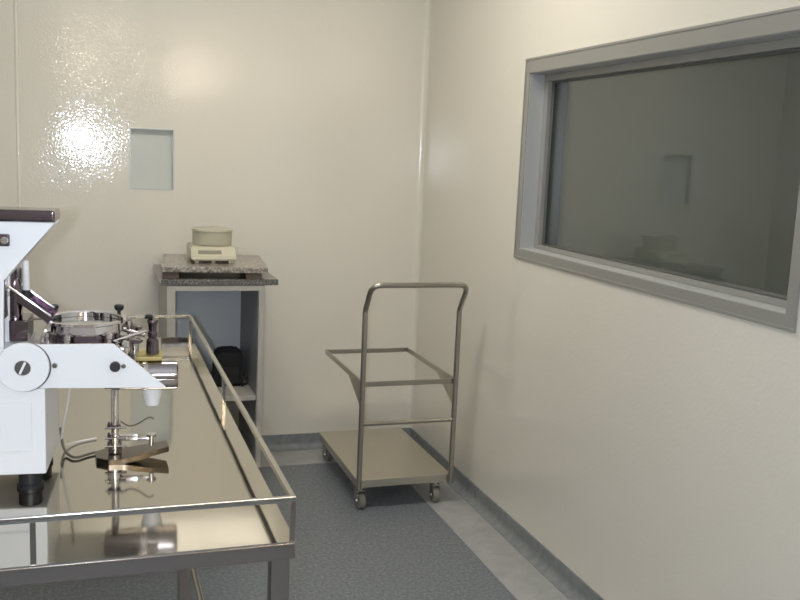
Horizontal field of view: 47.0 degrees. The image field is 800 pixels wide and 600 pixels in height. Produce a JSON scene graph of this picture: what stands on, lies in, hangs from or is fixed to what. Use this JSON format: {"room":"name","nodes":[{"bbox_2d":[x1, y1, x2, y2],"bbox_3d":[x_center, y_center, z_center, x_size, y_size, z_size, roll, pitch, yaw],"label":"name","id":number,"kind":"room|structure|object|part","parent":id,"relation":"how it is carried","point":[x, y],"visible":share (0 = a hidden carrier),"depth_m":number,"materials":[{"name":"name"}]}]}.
{"room":"clean room","nodes":[
{"label":"clean room","id":0,"kind":"room"},
{"bbox_2d":[0,0,424,435],"bbox_3d":[-1.829,-0.596,4.296,4.370,3.000,0.160,0,9,-18],"label":"wall","id":1,"kind":"structure","parent":0,"point":[295,124],"depth_m":4.53,"materials":[{"name":"beige paint"}]},
{"bbox_2d":[13,0,21,267],"bbox_3d":[-1.752,-0.673,4.222,0.014,2.818,0.005,0,9,-18],"label":"trim","id":2,"kind":"structure","parent":1,"relation":"attached to","point":[14,1],"depth_m":4.19,"materials":[{"name":"beige paint"}]},
{"bbox_2d":[130,127,173,189],"bbox_3d":[-1.197,-0.679,4.438,0.203,0.290,0.063,0,9,-18],"label":"window","id":3,"kind":"structure","parent":1,"relation":"in","point":[151,150],"depth_m":4.44,"materials":[{"name":"glass"}]},
{"bbox_2d":[258,449,335,467],"bbox_3d":[-1.824,0.823,4.318,4.050,0.012,0.255,0,9,-18],"label":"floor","id":4,"kind":"structure","parent":1,"relation":"attached to","point":[315,456],"depth_m":4.71,"materials":[{"name":"grey plastic"}]},
{"bbox_2d":[261,428,410,452],"bbox_3d":[-1.856,0.760,4.412,4.050,0.080,0.038,0,9,-18],"label":"baseboard","id":5,"kind":"structure","parent":1,"relation":"attached to","point":[302,441],"depth_m":4.85,"materials":[{"name":"grey plastic"}]},
{"bbox_2d":[406,0,432,428],"bbox_3d":[0.113,-0.688,4.830,0.034,2.818,0.034,0,9,-18],"label":"trim","id":6,"kind":"structure","parent":1,"relation":"attached to","point":[428,3],"depth_m":4.86,"materials":[{"name":"beige paint"}]},
{"bbox_2d":[0,462,516,599],"bbox_3d":[-0.613,1.486,0.694,4.070,0.100,8.030,0,9,-18],"label":"floor","id":7,"kind":"structure","parent":0,"point":[394,547],"depth_m":3.55,"materials":[{"name":"grey plastic"}]},
{"bbox_2d":[0,315,296,599],"bbox_3d":[-0.925,0.670,2.480,0.891,0.935,1.892,0,9,-18],"label":"steel table","id":8,"kind":"object","parent":7,"relation":"on","point":[205,501],"visible":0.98,"depth_m":1.84,"materials":[{"name":"silver metal"}]},
{"bbox_3d":[-0.613,0.406,1.536,0.009,0.074,0.009,0,9,-18],"label":"rail post","id":9,"kind":"part","parent":8,"relation":"part of","materials":[{"name":"silver metal"}]},
{"bbox_2d":[0,206,177,490],"bbox_3d":[-0.820,0.081,1.957,0.679,0.568,0.351,0,9,-14],"label":"machine","id":10,"kind":"object","parent":8,"relation":"on","point":[74,349],"visible":1,"depth_m":1.86,"materials":[{"name":"white metal"}]},
{"bbox_3d":[-0.889,0.253,1.804,0.314,0.102,0.004,0,9,-14],"label":"access panel","id":11,"kind":"part","parent":10,"relation":"part of","materials":[{"name":"white metal"}]},
{"bbox_3d":[-0.881,-0.039,1.835,0.382,0.250,0.008,0,9,-14],"label":"plate","id":12,"kind":"part","parent":10,"relation":"part of","materials":[{"name":"white metal"}]},
{"bbox_2d":[40,304,126,344],"bbox_3d":[-0.688,0.076,2.012,0.190,0.117,0.190,0,9,-18],"label":"bowl","id":13,"kind":"object","parent":10,"relation":"on","point":[73,327],"depth_m":1.95,"materials":[{"name":"silver metal"}]},
{"bbox_3d":[-0.605,0.134,1.864,0.253,0.092,0.010,0,9,-14],"label":"arm plate","id":14,"kind":"part","parent":10,"relation":"part of","materials":[{"name":"white metal"}]},
{"bbox_3d":[-0.639,0.244,2.063,0.017,0.205,0.017,0,9,-14],"label":"support rod","id":15,"kind":"part","parent":10,"relation":"part of","materials":[{"name":"silver metal"}]},
{"bbox_3d":[-0.575,0.134,1.859,0.021,0.021,0.017,0,9,-14],"label":"black knob","id":16,"kind":"part","parent":10,"relation":"part of","materials":[{"name":"black plastic"}]},
{"bbox_3d":[-0.606,0.342,2.082,0.162,0.032,0.090,0,9,-14],"label":"foot plate","id":17,"kind":"part","parent":10,"relation":"part of","materials":[{"name":"grey metal"}]},
{"bbox_2d":[142,389,161,405],"bbox_3d":[-0.560,0.212,2.077,0.046,0.049,0.046,0,9,-14],"label":"cup","id":18,"kind":"object","parent":10,"relation":"on","point":[151,397],"depth_m":2.06,"materials":[{"name":"white plastic"}]},
{"bbox_3d":[-0.553,0.081,2.057,0.029,0.078,0.029,0,9,-14],"label":"turned handle","id":19,"kind":"part","parent":10,"relation":"part of","materials":[{"name":"silver metal"}]},
{"bbox_3d":[-0.608,0.699,2.591,0.035,0.821,0.035,0,9,-18],"label":"leg","id":20,"kind":"part","parent":8,"relation":"part of","materials":[{"name":"silver metal"}]},
{"bbox_3d":[-0.783,0.102,3.434,0.009,0.074,0.009,0,9,-18],"label":"rail post","id":21,"kind":"part","parent":8,"relation":"part of","materials":[{"name":"silver metal"}]},
{"bbox_3d":[-0.489,0.252,2.555,0.009,0.074,0.009,0,9,-18],"label":"rail post","id":22,"kind":"part","parent":8,"relation":"part of","materials":[{"name":"silver metal"}]},
{"bbox_3d":[-0.239,0.845,1.756,0.035,0.821,0.035,0,9,-18],"label":"leg","id":23,"kind":"part","parent":8,"relation":"part of","materials":[{"name":"silver metal"}]},
{"bbox_3d":[-0.196,0.402,1.675,0.009,0.074,0.009,0,9,-18],"label":"rail post","id":24,"kind":"part","parent":8,"relation":"part of","materials":[{"name":"silver metal"}]},
{"bbox_2d":[153,264,277,466],"bbox_3d":[-0.896,0.349,4.394,0.514,0.977,0.539,0,9,-18],"label":"base cabinet","id":25,"kind":"object","parent":7,"relation":"on","point":[227,308],"visible":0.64,"depth_m":4.37,"materials":[{"name":"grey laminate"}]},
{"bbox_2d":[161,254,267,278],"bbox_3d":[-0.873,-0.158,4.301,0.464,0.054,0.500,0,9,-13],"label":"slab","id":26,"kind":"object","parent":25,"relation":"on","point":[252,266],"visible":0.98,"depth_m":4.11,"materials":[{"name":"stone"}]},
{"bbox_2d":[186,226,235,263],"bbox_3d":[-0.877,-0.260,4.274,0.202,0.154,0.255,0,9,-18],"label":"precision balance","id":27,"kind":"object","parent":26,"relation":"on","point":[209,243],"visible":1,"depth_m":4.21,"materials":[{"name":"beige plastic"}]},
{"bbox_3d":[-0.832,0.356,4.142,0.425,0.852,0.016,0,9,-18],"label":"frame","id":28,"kind":"part","parent":25,"relation":"part of","materials":[{"name":"grey laminate"}]},
{"bbox_2d":[212,346,247,386],"bbox_3d":[-0.807,0.316,4.389,0.165,0.178,0.116,0,9,-18],"label":"bag","id":29,"kind":"object","parent":25,"relation":"on","point":[230,358],"visible":0.91,"depth_m":4.35,"materials":[{"name":"black fabric"}]},
{"bbox_2d":[209,371,255,400],"bbox_3d":[-0.918,0.411,4.403,0.372,0.022,0.506,0,9,-18],"label":"shelf","id":30,"kind":"object","parent":25,"relation":"attached to","point":[247,392],"depth_m":4.27,"materials":[{"name":"grey laminate"}]},
{"bbox_2d":[319,282,468,508],"bbox_3d":[-0.060,0.370,4.338,0.453,1.030,0.836,0,9,-18],"label":"trolley","id":31,"kind":"object","parent":7,"relation":"on","point":[384,456],"visible":1,"depth_m":4.17,"materials":[{"name":"silver metal"}]},
{"bbox_3d":[-0.062,0.310,4.352,0.436,0.022,0.670,0,9,-18],"label":"raised frame","id":32,"kind":"part","parent":31,"relation":"part of","materials":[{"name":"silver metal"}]},
{"bbox_3d":[0.056,0.378,3.989,0.453,0.928,0.108,0,9,-18],"label":"handle","id":33,"kind":"part","parent":31,"relation":"part of","materials":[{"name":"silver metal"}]},
{"bbox_2d":[413,0,799,599],"bbox_3d":[1.444,0.037,1.140,0.160,3.000,8.020,0,9,-18],"label":"wall","id":34,"kind":"structure","parent":0,"point":[649,443],"depth_m":3.25,"materials":[{"name":"beige paint"}]},
{"bbox_2d":[410,482,568,599],"bbox_3d":[1.246,1.445,1.173,0.220,0.012,7.756,0,9,-18],"label":"trim","id":35,"kind":"structure","parent":34,"relation":"attached to","point":[508,565],"depth_m":3.73,"materials":[{"name":"grey plastic"}]},
{"bbox_2d":[410,428,603,599],"bbox_3d":[1.295,1.379,1.312,0.038,0.080,8.007,0,9,-18],"label":"baseboard","id":36,"kind":"structure","parent":34,"relation":"attached to","point":[563,578],"depth_m":3.77,"materials":[{"name":"grey plastic"}]},
{"bbox_2d":[513,5,799,332],"bbox_3d":[0.819,-0.441,3.003,0.172,0.797,1.622,0,9,-18],"label":"window","id":37,"kind":"structure","parent":34,"relation":"in","point":[774,32],"depth_m":3.02,"materials":[{"name":"grey metal"}]},
{"label":"outside","id":38,"kind":"structure","parent":0,"visible":0},
{"bbox_2d":[557,51,799,295],"bbox_3d":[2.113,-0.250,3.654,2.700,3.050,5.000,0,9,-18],"label":"window pane","id":39,"kind":"structure","parent":38,"point":[694,169],"depth_m":6.04,"materials":[{"name":"grey"}]}
]}

